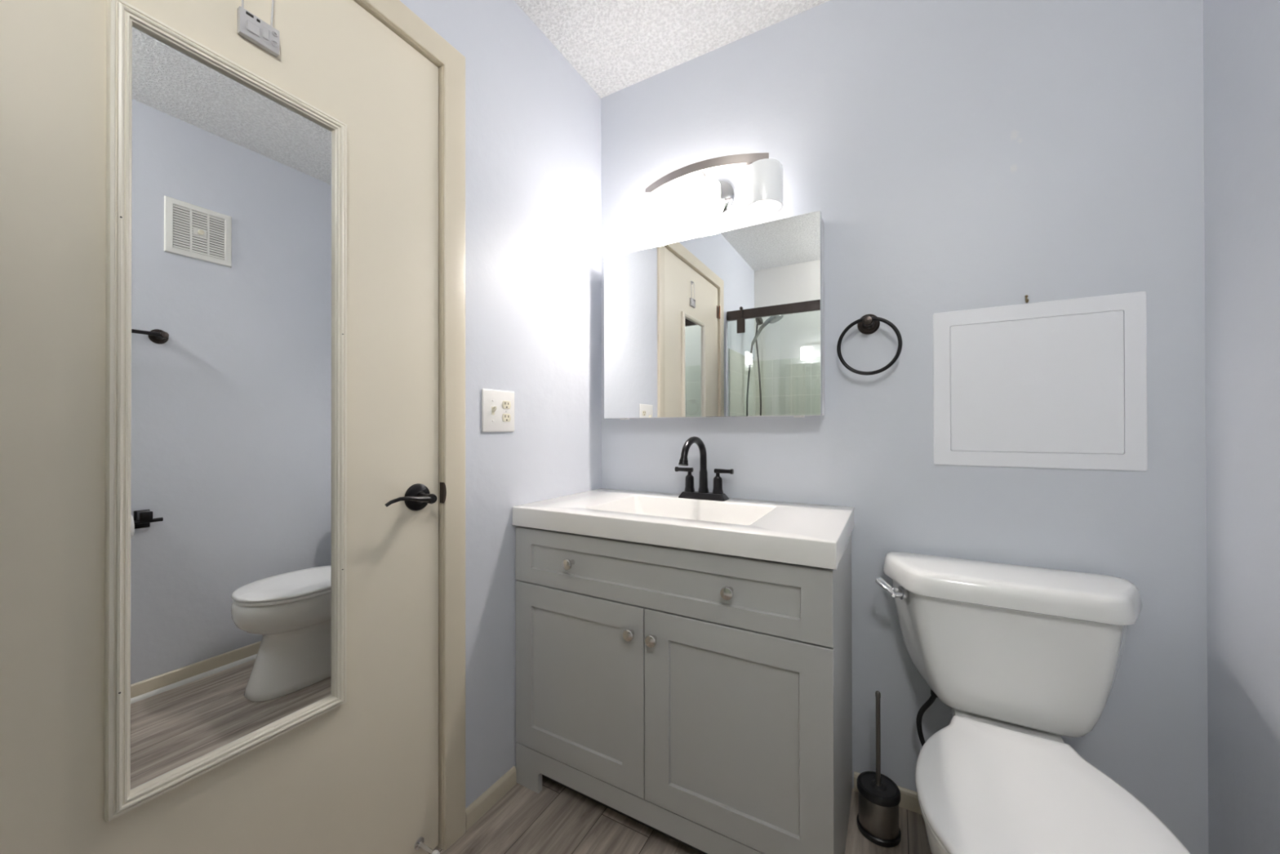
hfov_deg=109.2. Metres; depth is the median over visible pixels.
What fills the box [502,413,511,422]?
outlet
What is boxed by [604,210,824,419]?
medicine cabinet
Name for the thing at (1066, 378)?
access panel
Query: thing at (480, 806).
baseboard
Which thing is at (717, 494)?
faucet
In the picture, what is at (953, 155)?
wall
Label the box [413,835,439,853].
door stop
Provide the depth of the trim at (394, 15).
1.20 m
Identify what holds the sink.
in the vanity cabinet at (703, 700)
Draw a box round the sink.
[512,488,854,569]
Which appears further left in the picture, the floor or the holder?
the holder
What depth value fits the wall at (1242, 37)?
0.93 m
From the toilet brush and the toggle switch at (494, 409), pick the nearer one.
the toilet brush
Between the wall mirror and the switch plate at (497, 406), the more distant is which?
the switch plate at (497, 406)
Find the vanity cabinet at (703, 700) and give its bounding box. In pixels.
[515,525,852,853]
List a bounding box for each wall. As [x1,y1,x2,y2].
[399,0,601,808]
[600,0,1208,853]
[1203,0,1279,853]
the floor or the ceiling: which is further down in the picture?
the floor
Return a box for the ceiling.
[514,0,830,97]
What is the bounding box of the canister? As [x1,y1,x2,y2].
[858,791,898,839]
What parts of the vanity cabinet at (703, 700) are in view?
knob, door, knob, rail, knob, drawer, knob, door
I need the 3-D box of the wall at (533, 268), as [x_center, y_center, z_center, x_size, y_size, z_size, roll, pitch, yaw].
[-0.809,-0.118,0.776,0.100,2.440,2.500,0,0,29]
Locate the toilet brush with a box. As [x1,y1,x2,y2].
[857,690,901,847]
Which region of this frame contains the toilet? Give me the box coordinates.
[875,551,1190,853]
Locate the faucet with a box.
[675,436,733,501]
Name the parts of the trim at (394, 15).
strike plate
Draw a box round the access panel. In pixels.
[933,291,1147,471]
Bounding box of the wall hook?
[1024,294,1028,302]
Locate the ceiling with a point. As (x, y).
(615, 46)
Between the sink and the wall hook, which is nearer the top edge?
the wall hook
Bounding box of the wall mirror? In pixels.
[104,0,346,822]
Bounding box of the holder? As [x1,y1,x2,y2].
[237,0,279,57]
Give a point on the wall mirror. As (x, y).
(225, 574)
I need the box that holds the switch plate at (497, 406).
[481,388,514,431]
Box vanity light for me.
[632,152,782,242]
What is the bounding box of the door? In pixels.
[0,0,438,853]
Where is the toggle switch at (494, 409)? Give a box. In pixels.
[491,406,497,414]
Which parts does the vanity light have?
lamp shade, arm, lamp shade, lamp shade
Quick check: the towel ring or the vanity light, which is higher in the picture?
the vanity light
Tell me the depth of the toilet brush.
1.21 m
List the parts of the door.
lever, handle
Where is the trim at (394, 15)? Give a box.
[353,0,465,850]
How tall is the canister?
0.088 m
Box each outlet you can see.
[502,400,511,408]
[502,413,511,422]
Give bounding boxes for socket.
[694,173,709,219]
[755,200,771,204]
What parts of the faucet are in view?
lever, handle, spout, spout, plate, handle, lever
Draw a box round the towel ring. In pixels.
[836,314,902,375]
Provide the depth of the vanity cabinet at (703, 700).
1.15 m
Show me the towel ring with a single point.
(868, 324)
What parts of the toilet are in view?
flush lever, seat, bowl, tank, tank lid, lid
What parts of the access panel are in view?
door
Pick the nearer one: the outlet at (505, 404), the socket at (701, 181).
the outlet at (505, 404)
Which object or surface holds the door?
in the wall at (533, 268)
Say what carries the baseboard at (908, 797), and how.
attached to the wall at (953, 155)
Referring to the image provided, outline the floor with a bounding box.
[428,776,930,853]
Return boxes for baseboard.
[465,765,516,830]
[853,771,922,814]

